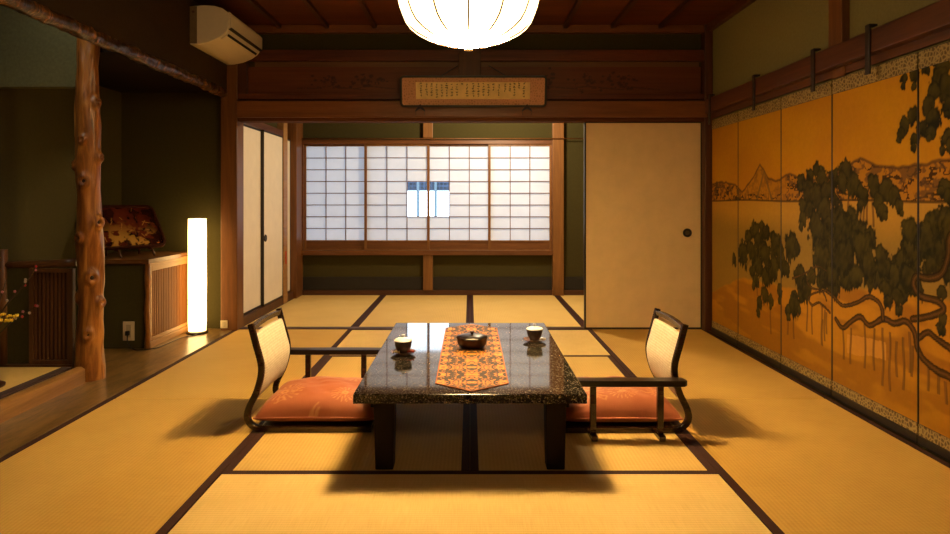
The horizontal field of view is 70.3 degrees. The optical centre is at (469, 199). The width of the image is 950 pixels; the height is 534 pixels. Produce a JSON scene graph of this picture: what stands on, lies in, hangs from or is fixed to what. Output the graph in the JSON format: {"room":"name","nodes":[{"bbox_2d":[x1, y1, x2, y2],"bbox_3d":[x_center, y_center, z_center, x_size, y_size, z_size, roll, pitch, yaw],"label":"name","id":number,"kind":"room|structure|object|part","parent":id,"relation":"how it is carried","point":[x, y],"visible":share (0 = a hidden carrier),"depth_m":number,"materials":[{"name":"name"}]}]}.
{"room":"traditional dwelling","nodes":[
{"label":"traditional dwelling","id":0,"kind":"room"},
{"bbox_2d":[0,5,76,88],"bbox_3d":[-2.527,-1.035,3.965,0.625,0.750,0.070,0,0,0],"label":"wall alcove partition","id":1,"kind":"structure","parent":0,"point":[34,54],"depth_m":3.93,"materials":[{"name":"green paint"}]},
{"bbox_2d":[0,86,120,267],"bbox_3d":[-2.895,-0.155,2.100,0.110,2.510,7.000,0,0,0],"label":"wall","id":2,"kind":"structure","parent":0,"point":[38,192],"depth_m":4.51,"materials":[{"name":"green paint"}]},
{"bbox_2d":[98,47,209,92],"bbox_3d":[-2.415,-0.892,4.750,0.850,0.035,1.500,0,0,0],"label":"ceiling","id":3,"kind":"structure","parent":0,"point":[117,72],"depth_m":4.86,"materials":[{"name":"brown wood"}]},
{"bbox_2d":[32,0,276,127],"bbox_3d":[-2.002,-0.155,3.100,0.115,2.510,9.000,0,0,0],"label":"wall","id":4,"kind":"structure","parent":0,"point":[160,29],"depth_m":4.16,"materials":[{"name":"brown paint"}]},
{"bbox_2d":[0,0,227,97],"bbox_3d":[-1.986,-0.865,3.715,0.106,0.095,3.430,0,0,0],"label":"lintel","id":5,"kind":"object","parent":4,"relation":"attached to","point":[32,9],"visible":0.98,"depth_m":3.60,"materials":[{"name":"brown wood"}]},
{"bbox_2d":[190,5,262,64],"bbox_3d":[-1.811,-1.223,5.067,0.288,0.274,0.725,0,0,0],"label":"air conditioner","id":6,"kind":"object","parent":4,"relation":"attached to","point":[216,32],"visible":1,"depth_m":4.78,"materials":[{"name":"plastic"}]},
{"bbox_3d":[-1.677,-1.258,5.070,0.019,0.121,0.712,0,0,0],"label":"panel","id":7,"kind":"part","parent":6,"relation":"part of","materials":[{"name":"beige plastic"}]},
{"bbox_2d":[221,64,243,329],"bbox_3d":[-1.938,-0.180,5.505,0.133,2.460,0.160,0,0,0],"label":"wooden post","id":8,"kind":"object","parent":4,"relation":"attached to","point":[232,130],"depth_m":5.43,"materials":[{"name":"brown wood"}]},
{"bbox_2d":[244,125,260,314],"bbox_3d":[-1.926,0.166,5.890,0.026,1.612,0.600,0,0,0],"label":"door","id":9,"kind":"structure","parent":4,"relation":"in","point":[252,136],"depth_m":5.95,"materials":[{"name":"white paper"}]},
{"bbox_2d":[244,123,282,135],"bbox_3d":[-1.913,-0.670,6.192,0.065,0.060,1.215,0,0,0],"label":"trim","id":10,"kind":"structure","parent":4,"relation":"attached to","point":[261,126],"depth_m":6.23,"materials":[{"name":"red wood"}]},
{"bbox_2d":[244,292,292,325],"bbox_3d":[-1.910,1.012,6.388,0.060,0.075,1.605,0,0,0],"label":"baseboard","id":11,"kind":"structure","parent":4,"relation":"attached to","point":[260,311],"depth_m":6.14,"materials":[{"name":"brown wood"}]},
{"bbox_2d":[261,130,282,305],"bbox_3d":[-1.895,0.166,6.487,0.031,1.612,0.625,0,0,0],"label":"door","id":12,"kind":"structure","parent":4,"relation":"in","point":[271,143],"depth_m":6.42,"materials":[{"name":"white paper"}]},
{"bbox_2d":[277,123,287,303],"bbox_3d":[-1.910,-0.060,6.870,0.070,2.220,0.140,0,0,0],"label":"trim","id":13,"kind":"structure","parent":4,"relation":"attached to","point":[282,126],"depth_m":6.86,"materials":[{"name":"brown wood"}]},
{"bbox_2d":[288,139,289,291],"bbox_3d":[-1.926,0.166,7.065,0.026,1.612,0.250,0,0,0],"label":"door","id":14,"kind":"structure","parent":4,"relation":"in","point":[288,139],"depth_m":7.13,"materials":[{"name":"white paper"}]},
{"bbox_2d":[288,123,302,298],"bbox_3d":[-1.901,-0.060,7.330,0.108,2.220,0.280,0,0,0],"label":"trim","id":15,"kind":"structure","parent":4,"relation":"attached to","point":[295,130],"depth_m":7.19,"materials":[{"name":"brown wood"}]},
{"bbox_2d":[121,34,700,328],"bbox_3d":[-0.446,-0.155,5.550,4.788,2.510,0.100,0,0,0],"label":"wall","id":16,"kind":"structure","parent":0,"point":[171,142],"depth_m":5.50,"materials":[{"name":"green paint"}]},
{"bbox_2d":[220,320,227,327],"bbox_3d":[-1.975,0.998,5.420,0.058,0.062,0.010,0,0,0],"label":"power outlet","id":17,"kind":"object","parent":16,"relation":"attached to","point":[223,323],"visible":1,"depth_m":5.42,"materials":[{"name":"beige plastic"}]},
{"bbox_2d":[238,61,248,100],"bbox_3d":[-1.837,-0.966,5.468,0.073,0.312,0.065,0,0,0],"label":"trim","id":18,"kind":"structure","parent":16,"relation":"attached to","point":[242,67],"depth_m":5.43,"materials":[{"name":"brown wood"}]},
{"bbox_2d":[415,104,424,114],"bbox_3d":[-0.395,-0.717,5.373,0.080,0.091,0.050,0,0,0],"label":"bracket","id":19,"kind":"object","parent":16,"relation":"attached to","point":[419,106],"visible":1,"depth_m":5.35,"materials":[{"name":"metal"}]},
{"bbox_2d":[459,49,480,74],"bbox_3d":[-0.002,-1.004,5.463,0.180,0.417,0.075,0,0,0],"label":"trim","id":20,"kind":"structure","parent":16,"relation":"attached to","point":[469,61],"depth_m":5.43,"materials":[{"name":"brown wood"}]},
{"bbox_2d":[238,94,703,100],"bbox_3d":[0.015,-0.833,5.465,3.770,0.045,0.070,0,0,0],"label":"trim","id":21,"kind":"structure","parent":16,"relation":"attached to","point":[249,97],"depth_m":5.43,"materials":[{"name":"red wood"}]},
{"bbox_2d":[238,118,703,122],"bbox_3d":[0.015,-0.648,5.500,3.770,0.027,0.140,0,0,0],"label":"trim","id":22,"kind":"structure","parent":16,"relation":"attached to","point":[243,120],"depth_m":5.43,"materials":[{"name":"brown wood"}]},
{"bbox_2d":[237,101,706,117],"bbox_3d":[0.015,-0.729,5.450,3.770,0.133,0.100,0,0,0],"label":"beam","id":23,"kind":"structure","parent":16,"relation":"attached to","point":[245,109],"depth_m":5.40,"materials":[{"name":"brown wood"}]},
{"bbox_2d":[400,66,546,106],"bbox_3d":[0.027,-0.899,5.336,1.160,0.329,0.077,0,0,0],"label":"calligraphy","id":24,"kind":"object","parent":16,"relation":"attached to","point":[443,90],"visible":1,"depth_m":5.34,"materials":[{"name":"brown wood"}]},
{"bbox_2d":[248,67,700,93],"bbox_3d":[0.036,-0.968,5.478,3.672,0.225,0.001,0,0,0],"label":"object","id":25,"kind":"structure","parent":16,"relation":"attached to","point":[261,80],"depth_m":5.48,"materials":[{"name":"wood"}]},
{"bbox_2d":[247,50,703,61],"bbox_3d":[0.015,-1.167,5.470,3.770,0.090,0.060,0,0,0],"label":"trim","id":26,"kind":"structure","parent":16,"relation":"attached to","point":[265,55],"depth_m":5.44,"materials":[{"name":"red wood"}]},
{"bbox_2d":[247,25,703,33],"bbox_3d":[-0.004,-1.380,5.465,3.903,0.060,0.070,0,0,0],"label":"trim","id":27,"kind":"structure","parent":16,"relation":"attached to","point":[259,29],"depth_m":5.43,"materials":[{"name":"brown wood"}]},
{"bbox_2d":[255,62,698,66],"bbox_3d":[0.055,-1.101,5.494,3.610,0.042,0.013,0,0,0],"label":"trim","id":28,"kind":"structure","parent":16,"relation":"attached to","point":[257,64],"depth_m":5.49,"materials":[{"name":"brown wood"}]},
{"bbox_2d":[522,105,531,114],"bbox_3d":[0.452,-0.717,5.373,0.080,0.091,0.050,0,0,0],"label":"bracket","id":29,"kind":"object","parent":16,"relation":"attached to","point":[526,106],"visible":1,"depth_m":5.35,"materials":[{"name":"metal"}]},
{"bbox_3d":[0.452,-0.731,5.354,0.080,0.062,0.010,0,0,0],"label":"tassel plate","id":30,"kind":"part","parent":29,"relation":"part of","materials":[{"name":"purple"}]},
{"bbox_2d":[584,122,701,328],"bbox_3d":[1.407,0.206,5.500,0.954,1.680,0.034,0,0,0],"label":"door","id":31,"kind":"structure","parent":16,"relation":"in","point":[643,180],"depth_m":5.49,"materials":[{"name":"beige paper"}]},
{"bbox_3d":[1.768,0.267,5.488,0.072,0.072,0.010,0,0,0],"label":"finger pull","id":32,"kind":"part","parent":31,"relation":"part of","materials":[{"name":"metal"}]},
{"bbox_2d":[303,123,583,276],"bbox_3d":[-0.006,-0.075,7.510,3.908,2.350,0.080,0,0,0],"label":"wall","id":33,"kind":"structure","parent":0,"point":[313,265],"depth_m":7.47,"materials":[{"name":"green paint"}]},
{"bbox_2d":[423,255,432,289],"bbox_3d":[-0.463,0.799,7.442,0.105,0.389,0.055,0,0,0],"label":"trim","id":34,"kind":"structure","parent":33,"relation":"attached to","point":[427,259],"depth_m":7.42,"materials":[{"name":"brown wood"}]},
{"bbox_2d":[423,123,432,137],"bbox_3d":[-0.463,-0.927,7.442,0.105,0.485,0.055,0,0,0],"label":"trim","id":35,"kind":"structure","parent":33,"relation":"attached to","point":[427,127],"depth_m":7.42,"materials":[{"name":"brown wood"}]},
{"bbox_2d":[301,138,583,254],"bbox_3d":[-0.285,-0.036,7.455,3.170,1.283,0.151,0,0,0],"label":"window","id":36,"kind":"structure","parent":33,"relation":"in","point":[360,197],"depth_m":7.45,"materials":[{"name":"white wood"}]},
{"bbox_3d":[-0.583,-0.010,7.453,0.222,0.390,0.001,0,0,0],"label":"glass pane","id":37,"kind":"part","parent":36,"relation":"part of","materials":[{"name":"glass"}]},
{"bbox_3d":[-0.338,-0.010,7.484,0.220,0.390,0.001,0,0,0],"label":"glass pane","id":38,"kind":"part","parent":36,"relation":"part of","materials":[{"name":"glass"}]},
{"bbox_2d":[302,290,583,294],"bbox_3d":[0.051,1.022,7.455,3.795,0.056,0.030,0,0,0],"label":"baseboard","id":39,"kind":"structure","parent":33,"relation":"attached to","point":[304,292],"depth_m":7.44,"materials":[{"name":"brown wood"}]},
{"bbox_2d":[303,277,583,289],"bbox_3d":[0.051,0.922,7.463,3.795,0.144,0.015,0,0,0],"label":"trim","id":40,"kind":"structure","parent":33,"relation":"attached to","point":[309,283],"depth_m":7.46,"materials":[{"name":"wood"}]},
{"bbox_2d":[552,123,563,295],"bbox_3d":[0.968,-0.060,7.450,0.124,2.220,0.100,0,0,0],"label":"trim","id":41,"kind":"structure","parent":33,"relation":"attached to","point":[557,128],"depth_m":7.40,"materials":[{"name":"brown wood"}]},
{"bbox_2d":[193,0,738,24],"bbox_3d":[-0.450,-1.440,2.050,5.100,0.060,6.900,0,0,0],"label":"ceiling","id":42,"kind":"structure","parent":0,"point":[286,12],"depth_m":5.08,"materials":[{"name":"brown wood"}]},
{"bbox_2d":[246,0,281,27],"bbox_3d":[-1.532,-1.395,2.070,0.032,0.030,6.740,0,0,0],"label":"trim","id":43,"kind":"structure","parent":42,"relation":"attached to","point":[254,3],"depth_m":5.01,"materials":[{"name":"brown wood"}]},
{"bbox_2d":[302,0,328,27],"bbox_3d":[-1.149,-1.395,2.070,0.032,0.030,6.740,0,0,0],"label":"trim","id":44,"kind":"structure","parent":42,"relation":"attached to","point":[310,6],"depth_m":5.01,"materials":[{"name":"brown wood"}]},
{"bbox_2d":[357,0,376,27],"bbox_3d":[-0.766,-1.395,2.070,0.032,0.030,6.740,0,0,0],"label":"trim","id":45,"kind":"structure","parent":42,"relation":"attached to","point":[362,4],"depth_m":5.00,"materials":[{"name":"brown wood"}]},
{"bbox_2d":[398,0,538,50],"bbox_3d":[-0.007,-1.070,3.250,0.673,0.706,0.673,0,0,0],"label":"pendant lamp","id":46,"kind":"object","parent":42,"relation":"hanging from","point":[468,25],"visible":1,"depth_m":3.07,"materials":[{"name":"white paper"}]},
{"bbox_2d":[563,0,582,27],"bbox_3d":[0.766,-1.395,2.070,0.032,0.030,6.740,0,0,0],"label":"trim","id":47,"kind":"structure","parent":42,"relation":"attached to","point":[577,4],"depth_m":5.00,"materials":[{"name":"brown wood"}]},
{"bbox_2d":[611,0,637,27],"bbox_3d":[1.149,-1.395,2.070,0.032,0.030,6.740,0,0,0],"label":"trim","id":48,"kind":"structure","parent":42,"relation":"attached to","point":[629,6],"depth_m":5.01,"materials":[{"name":"brown wood"}]},
{"bbox_2d":[658,0,693,27],"bbox_3d":[1.532,-1.395,2.070,0.032,0.030,6.740,0,0,0],"label":"trim","id":49,"kind":"structure","parent":42,"relation":"attached to","point":[685,3],"depth_m":5.01,"materials":[{"name":"brown wood"}]},
{"bbox_2d":[0,295,949,533],"bbox_3d":[-0.450,1.128,3.100,5.100,0.164,9.000,0,0,0],"label":"floor","id":50,"kind":"structure","parent":0,"point":[163,443],"depth_m":2.76,"materials":[{"name":"beige wicker"}]},
{"bbox_2d":[0,249,76,368],"bbox_3d":[-2.572,0.669,3.952,0.527,0.758,0.058,0,0,0],"label":"slatted screen","id":51,"kind":"object","parent":50,"relation":"on","point":[44,337],"visible":0.96,"depth_m":3.95,"materials":[{"name":"brown wood"}]},
{"bbox_3d":[-2.730,0.624,3.949,0.052,0.668,0.052,0,0,0],"label":"post","id":52,"kind":"part","parent":51,"relation":"part of","materials":[{"name":"brown wood"}]},
{"bbox_3d":[-2.703,0.675,3.957,0.265,0.560,0.020,0,0,0],"label":"plaster panel","id":53,"kind":"part","parent":51,"relation":"part of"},
{"bbox_3d":[-2.578,1.004,3.957,0.515,0.088,0.048,0,0,0],"label":"board","id":54,"kind":"part","parent":51,"relation":"part of","materials":[{"name":"brown wood"}]},
{"bbox_3d":[-2.534,0.372,3.955,0.452,0.061,0.047,0,0,0],"label":"rail","id":55,"kind":"part","parent":51,"relation":"part of","materials":[{"name":"brown wood"}]},
{"bbox_3d":[-2.447,0.680,3.955,0.255,0.560,0.032,0,0,0],"label":"frame","id":56,"kind":"part","parent":51,"relation":"part of","materials":[{"name":"brown wood"}]},
{"bbox_3d":[-2.447,0.680,3.962,0.205,0.510,0.006,0,0,0],"label":"panel","id":57,"kind":"part","parent":51,"relation":"part of","materials":[{"name":"brown wood"}]},
{"bbox_2d":[0,367,84,422],"bbox_3d":[-2.518,1.002,2.934,0.633,0.096,1.868,0,0,0],"label":"platform","id":58,"kind":"object","parent":50,"relation":"on","point":[25,388],"visible":1,"depth_m":3.56,"materials":[{"name":"brown wood"}]},
{"bbox_2d":[0,263,38,387],"bbox_3d":[-2.376,0.637,3.450,0.424,0.641,0.195,0,0,0],"label":"flower arrangement","id":59,"kind":"object","parent":58,"relation":"on","point":[2,383],"visible":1,"depth_m":3.41,"materials":[{"name":"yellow plant"}]},
{"bbox_3d":[-2.490,0.951,3.450,0.196,0.014,0.195,0,0,0],"label":"dish","id":60,"kind":"part","parent":59,"relation":"part of","materials":[{"name":"brown paint"}]},
{"bbox_2d":[71,38,105,381],"bbox_3d":[-2.238,-0.050,3.962,0.178,2.200,0.177,0,0,-32],"label":"log post","id":61,"kind":"object","parent":50,"relation":"on","point":[90,300],"visible":0.88,"depth_m":3.91,"materials":[{"name":"brown wood"}]},
{"bbox_2d":[67,251,187,348],"bbox_3d":[-2.544,0.733,5.115,0.591,0.631,0.766,0,0,0],"label":"base cabinet","id":62,"kind":"object","parent":50,"relation":"on","point":[148,290],"visible":0.7,"depth_m":4.75,"materials":[{"name":"brown wood"}]},
{"bbox_2d":[123,321,134,340],"bbox_3d":[-2.402,0.922,4.750,0.082,0.135,0.010,0,0,0],"label":"power outlet","id":63,"kind":"object","parent":62,"relation":"attached to","point":[127,325],"visible":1,"depth_m":4.75,"materials":[{"name":"beige plastic"}]},
{"bbox_2d":[126,325,130,336],"bbox_3d":[-2.402,0.922,4.747,0.033,0.089,0.004,0,0,0],"label":"socket","id":64,"kind":"object","parent":63,"relation":"attached to","point":[128,327],"depth_m":4.74,"materials":[{"name":"plastic"}]},
{"bbox_2d":[105,248,154,257],"bbox_3d":[-2.524,0.315,5.015,0.272,0.202,0.254,0,0,40],"label":"tray stand","id":65,"kind":"object","parent":62,"relation":"on","point":[118,251],"visible":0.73,"depth_m":5.00,"materials":[{"name":"brown wood"}]},
{"bbox_2d":[102,205,165,249],"bbox_3d":[-2.566,0.199,5.050,0.277,0.323,0.490,0,0,40],"label":"lacquer tray","id":66,"kind":"object","parent":65,"relation":"on","point":[125,226],"visible":0.91,"depth_m":5.07,"materials":[{"name":"brown wood"}]},
{"bbox_3d":[-2.268,0.459,5.125,0.030,0.022,0.741,0,0,0],"label":"rail","id":67,"kind":"part","parent":62,"relation":"part of","materials":[{"name":"brown wood"}]},
{"bbox_3d":[-2.267,0.735,5.131,0.020,0.530,0.722,0,0,0],"label":"slatted door","id":68,"kind":"part","parent":62,"relation":"part of","materials":[{"name":"brown wood"}]},
{"bbox_3d":[-2.267,1.024,5.125,0.032,0.045,0.741,0,0,0],"label":"rail","id":69,"kind":"part","parent":62,"relation":"part of","materials":[{"name":"brown wood"}]},
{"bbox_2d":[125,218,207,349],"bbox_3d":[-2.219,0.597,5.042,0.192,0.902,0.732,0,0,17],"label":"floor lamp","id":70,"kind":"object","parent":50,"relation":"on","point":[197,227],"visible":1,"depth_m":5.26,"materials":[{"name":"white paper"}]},
{"bbox_3d":[-2.196,0.992,4.949,0.166,0.110,0.602,0,0,29],"label":"power cord","id":71,"kind":"part","parent":70,"relation":"part of","materials":[{"name":"rubber"}]},
{"bbox_3d":[-2.150,0.588,5.321,0.140,0.883,0.140,0,0,0],"label":"lamp shade","id":72,"kind":"part","parent":70,"relation":"part of","materials":[{"name":"white paper"}]},
{"bbox_2d":[244,307,380,432],"bbox_3d":[-0.733,0.803,3.330,0.576,0.492,0.580,0,0,0],"label":"chair","id":73,"kind":"object","parent":50,"relation":"on","point":[271,344],"visible":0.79,"depth_m":3.13,"materials":[{"name":"brown wood"}]},
{"bbox_3d":[-0.990,0.577,3.275,0.028,0.034,0.430,0,0,0],"label":"rail","id":74,"kind":"part","parent":73,"relation":"part of","materials":[{"name":"brown wood"}]},
{"bbox_3d":[-0.733,0.803,3.497,0.576,0.492,0.026,0,0,0],"label":"frame","id":75,"kind":"part","parent":73,"relation":"part of","materials":[{"name":"beige fabric"}]},
{"bbox_3d":[-0.857,0.918,3.576,0.027,0.210,0.026,0,0,0],"label":"arm post","id":76,"kind":"part","parent":73,"relation":"part of","materials":[{"name":"brown wood"}]},
{"bbox_2d":[253,376,373,420],"bbox_3d":[-0.702,0.949,3.275,0.556,0.143,0.460,0,0,0],"label":"floor cushion","id":77,"kind":"object","parent":73,"relation":"on","point":[318,398],"visible":0.88,"depth_m":3.08,"materials":[{"name":"fabric"}]},
{"bbox_3d":[-0.716,0.800,3.575,0.511,0.026,0.072,0,0,0],"label":"armrest","id":78,"kind":"part","parent":73,"relation":"part of","materials":[{"name":"paint"}]},
{"bbox_3d":[-0.562,0.918,3.576,0.027,0.210,0.026,0,0,0],"label":"arm post","id":79,"kind":"part","parent":73,"relation":"part of","materials":[{"name":"brown wood"}]},
{"bbox_2d":[353,323,586,469],"bbox_3d":[0.000,0.891,3.295,0.886,0.312,1.484,0,0,0],"label":"table","id":80,"kind":"object","parent":50,"relation":"on","point":[537,373],"visible":0.81,"depth_m":2.68,"materials":[{"name":"stone"}]},
{"bbox_3d":[-0.333,0.909,2.653,0.082,0.275,0.082,0,0,0],"label":"leg","id":81,"kind":"part","parent":80,"relation":"part of","materials":[{"name":"black wood"}]},
{"bbox_2d":[391,349,415,355],"bbox_3d":[-0.318,0.727,3.215,0.120,0.015,0.120,0,0,0],"label":"saucer","id":82,"kind":"object","parent":80,"relation":"on","point":[409,353],"visible":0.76,"depth_m":3.19,"materials":[{"name":"brown wood"}]},
{"bbox_2d":[394,334,411,352],"bbox_3d":[-0.318,0.682,3.215,0.088,0.086,0.088,0,0,-23],"label":"tea cup","id":83,"kind":"object","parent":82,"relation":"on","point":[402,344],"visible":0.96,"depth_m":3.19,"materials":[{"name":"brown ceramic"}]},
{"bbox_3d":[-0.318,0.662,3.215,0.088,0.018,0.088,0,0,-23],"label":"lid","id":84,"kind":"part","parent":83,"relation":"part of","materials":[{"name":"white ceramic"}]},
{"bbox_2d":[435,324,508,391],"bbox_3d":[0.008,0.733,3.283,0.294,0.004,1.395,0,0,0],"label":"table runner","id":85,"kind":"object","parent":80,"relation":"on","point":[471,370],"visible":0.78,"depth_m":3.02,"materials":[{"name":"orange fabric"}]},
{"bbox_2d":[456,331,487,348],"bbox_3d":[0.010,0.690,3.350,0.160,0.082,0.148,0,0,0],"label":"lidded bowl","id":86,"kind":"object","parent":85,"relation":"on","point":[471,340],"visible":1,"depth_m":3.30,"materials":[{"name":"brown paint"}]},
{"bbox_3d":[0.010,0.675,3.350,0.160,0.019,0.148,0,0,0],"label":"lid","id":87,"kind":"part","parent":86,"relation":"part of","materials":[{"name":"paint"}]},
{"bbox_2d":[523,337,544,342],"bbox_3d":[0.335,0.727,3.500,0.120,0.015,0.120,0,0,0],"label":"saucer","id":88,"kind":"object","parent":80,"relation":"on","point":[524,338],"visible":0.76,"depth_m":3.47,"materials":[{"name":"brown wood"}]},
{"bbox_2d":[526,323,542,340],"bbox_3d":[0.335,0.682,3.500,0.088,0.086,0.088,0,0,-23],"label":"tea cup","id":89,"kind":"object","parent":88,"relation":"on","point":[534,332],"visible":1,"depth_m":3.47,"materials":[{"name":"brown ceramic"}]},
{"bbox_3d":[0.335,0.662,3.500,0.088,0.018,0.088,0,0,-23],"label":"lid","id":90,"kind":"part","parent":89,"relation":"part of","materials":[{"name":"white ceramic"}]},
{"bbox_3d":[0.333,0.909,2.653,0.082,0.275,0.082,0,0,0],"label":"leg","id":91,"kind":"part","parent":80,"relation":"part of","materials":[{"name":"black wood"}]},
{"bbox_2d":[566,308,691,441],"bbox_3d":[0.711,0.803,3.210,0.576,0.492,0.580,0,0,0],"label":"chair","id":92,"kind":"object","parent":50,"relation":"on","point":[664,344],"visible":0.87,"depth_m":3.03,"materials":[{"name":"brown wood"}]},
{"bbox_3d":[0.540,0.918,2.964,0.027,0.210,0.026,0,0,0],"label":"arm post","id":93,"kind":"part","parent":92,"relation":"part of","materials":[{"name":"brown wood"}]},
{"bbox_2d":[566,376,682,421],"bbox_3d":[0.682,0.949,3.265,0.556,0.144,0.460,0,0,0],"label":"floor cushion","id":94,"kind":"object","parent":92,"relation":"on","point":[613,404],"visible":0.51,"depth_m":3.06,"materials":[{"name":"fabric"}]},
{"bbox_3d":[0.694,0.800,2.965,0.511,0.026,0.072,0,0,0],"label":"armrest","id":95,"kind":"part","parent":92,"relation":"part of","materials":[{"name":"paint"}]},
{"bbox_3d":[0.711,0.803,3.487,0.576,0.492,0.026,0,0,0],"label":"frame","id":96,"kind":"part","parent":92,"relation":"part of","materials":[{"name":"beige fabric"}]},
{"bbox_3d":[0.835,0.918,2.964,0.027,0.210,0.026,0,0,0],"label":"arm post","id":97,"kind":"part","parent":92,"relation":"part of","materials":[{"name":"brown wood"}]},
{"bbox_3d":[0.968,0.577,3.265,0.028,0.034,0.430,0,0,0],"label":"rail","id":98,"kind":"part","parent":92,"relation":"part of","materials":[{"name":"brown wood"}]},
{"bbox_2d":[711,41,949,460],"bbox_3d":[1.931,0.204,3.546,0.022,1.685,3.646,0,0,0],"label":"folding screen","id":99,"kind":"object","parent":50,"relation":"on","point":[831,203],"visible":1,"depth_m":3.41,"materials":[{"name":"gold paper"}]},
{"bbox_3d":[1.923,1.028,5.110,0.006,0.037,0.518,0,0,0],"label":"black foot rail","id":100,"kind":"part","parent":99,"relation":"part of","materials":[{"name":"paint"}]},
{"bbox_2d":[712,122,737,332],"bbox_3d":[1.925,0.199,5.110,0.001,1.518,0.510,0,0,0],"label":"painting","id":101,"kind":"object","parent":99,"relation":"attached to","point":[725,138],"depth_m":5.09},
{"bbox_3d":[1.923,1.028,4.513,0.006,0.037,0.664,0,0,0],"label":"black foot rail","id":102,"kind":"part","parent":99,"relation":"part of","materials":[{"name":"paint"}]},
{"bbox_3d":[1.934,0.204,4.513,0.016,1.685,0.664,0,0,0],"label":"panel","id":103,"kind":"part","parent":99,"relation":"part of","materials":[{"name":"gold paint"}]},
{"bbox_2d":[738,110,780,353],"bbox_3d":[1.925,0.199,4.513,0.001,1.518,0.656,0,0,0],"label":"painting","id":104,"kind":"object","parent":99,"relation":"attached to","point":[759,137],"depth_m":4.47},
{"bbox_3d":[1.923,1.028,3.884,0.006,0.037,0.582,0,0,0],"label":"black foot rail","id":105,"kind":"part","parent":99,"relation":"part of","materials":[{"name":"paint"}]},
{"bbox_3d":[1.934,0.204,3.884,0.016,1.685,0.582,0,0,0],"label":"panel","id":106,"kind":"part","parent":99,"relation":"part of","materials":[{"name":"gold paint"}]},
{"bbox_2d":[782,95,830,378],"bbox_3d":[1.925,0.199,3.884,0.001,1.518,0.574,0,0,0],"label":"painting","id":107,"kind":"object","parent":99,"relation":"attached to","point":[806,127],"depth_m":3.85},
{"bbox_3d":[1.923,1.028,3.245,0.006,0.037,0.684,0,0,0],"label":"black foot rail","id":108,"kind":"part","parent":99,"relation":"part of","materials":[{"name":"paint"}]},
{"bbox_2d":[833,70,916,421],"bbox_3d":[1.925,0.199,3.245,0.001,1.518,0.676,0,0,0],"label":"painting","id":109,"kind":"object","parent":99,"relation":"attached to","point":[875,124],"depth_m":3.19},
{"bbox_3d":[1.934,0.204,3.245,0.016,1.685,0.684,0,0,0],"label":"panel","id":110,"kind":"part","parent":99,"relation":"part of","materials":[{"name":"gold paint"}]},
{"bbox_3d":[1.923,1.028,2.607,0.006,0.037,0.579,0,0,0],"label":"black foot rail","id":111,"kind":"part","parent":99,"relation":"part of","materials":[{"name":"paint"}]},
{"bbox_3d":[1.934,0.204,2.607,0.016,1.685,0.579,0,0,0],"label":"panel","id":112,"kind":"part","parent":99,"relation":"part of","materials":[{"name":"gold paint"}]},
{"bbox_2d":[919,61,949,438],"bbox_3d":[1.925,0.199,2.607,0.001,1.518,0.571,0,0,0],"label":"painting","id":113,"kind":"object","parent":99,"relation":"attached to","point":[934,80],"depth_m":2.80},
{"bbox_2d":[709,0,949,462],"bbox_3d":[2.004,-0.155,3.100,0.112,2.510,9.000,0,0,0],"label":"wall","id":114,"kind":"structure","parent":0,"point":[767,36],"depth_m":4.25,"materials":[{"name":"green paint"}]},
{"bbox_2d":[701,24,712,330],"bbox_3d":[1.916,-0.180,5.495,0.064,2.460,0.170,0,0,0],"label":"trim","id":115,"kind":"structure","parent":114,"relation":"attached to","point":[707,36],"depth_m":5.41,"materials":[{"name":"brown wood"}]},
{"bbox_2d":[708,94,714,124],"bbox_3d":[1.891,-0.710,5.290,0.042,0.235,0.036,0,0,0],"label":"hook","id":116,"kind":"object","parent":114,"relation":"attached to","point":[709,95],"visible":1,"depth_m":5.28,"materials":[{"name":"metal"}]},
{"bbox_2d":[707,0,755,30],"bbox_3d":[1.924,-1.383,2.065,0.048,0.055,6.730,0,0,0],"label":"trim","id":117,"kind":"structure","parent":114,"relation":"attached to","point":[740,5],"depth_m":4.98,"materials":[{"name":"red wood"}]},
{"bbox_2d":[752,75,759,110],"bbox_3d":[1.891,-0.710,4.465,0.042,0.235,0.036,0,0,0],"label":"hook","id":118,"kind":"object","parent":114,"relation":"attached to","point":[753,76],"visible":1,"depth_m":4.46,"materials":[{"name":"metal"}]},
{"bbox_2d":[810,48,820,91],"bbox_3d":[1.891,-0.710,3.695,0.042,0.235,0.036,0,0,0],"label":"hook","id":119,"kind":"object","parent":114,"relation":"attached to","point":[812,51],"visible":1,"depth_m":3.69,"materials":[{"name":"metal"}]},
{"bbox_2d":[705,0,949,118],"bbox_3d":[1.915,-0.747,2.055,0.066,0.110,6.710,0,0,0],"label":"trim","id":120,"kind":"structure","parent":114,"relation":"attached to","point":[933,18],"depth_m":3.37,"materials":[{"name":"red wood"}]},
{"bbox_2d":[832,65,845,78],"bbox_3d":[1.928,-0.666,3.527,0.006,0.052,0.115,0,0,0],"label":"trim","id":121,"kind":"structure","parent":114,"relation":"attached to","point":[839,72],"depth_m":3.53,"materials":[{"name":"brown wood"}]},
{"bbox_2d":[829,0,849,46],"bbox_3d":[1.927,-1.079,3.525,0.043,0.553,0.130,0,0,0],"label":"trim","id":122,"kind":"structure","parent":114,"relation":"attached to","point":[839,10],"depth_m":3.49,"materials":[{"name":"brown wood"}]},
{"bbox_2d":[865,24,877,74],"bbox_3d":[1.891,-0.710,3.183,0.042,0.235,0.036,0,0,0],"label":"hook","id":123,"kind":"object","parent":114,"relation":"attached to","point":[868,27],"visible":1,"depth_m":3.17,"materials":[{"name":"metal"}]}
]}

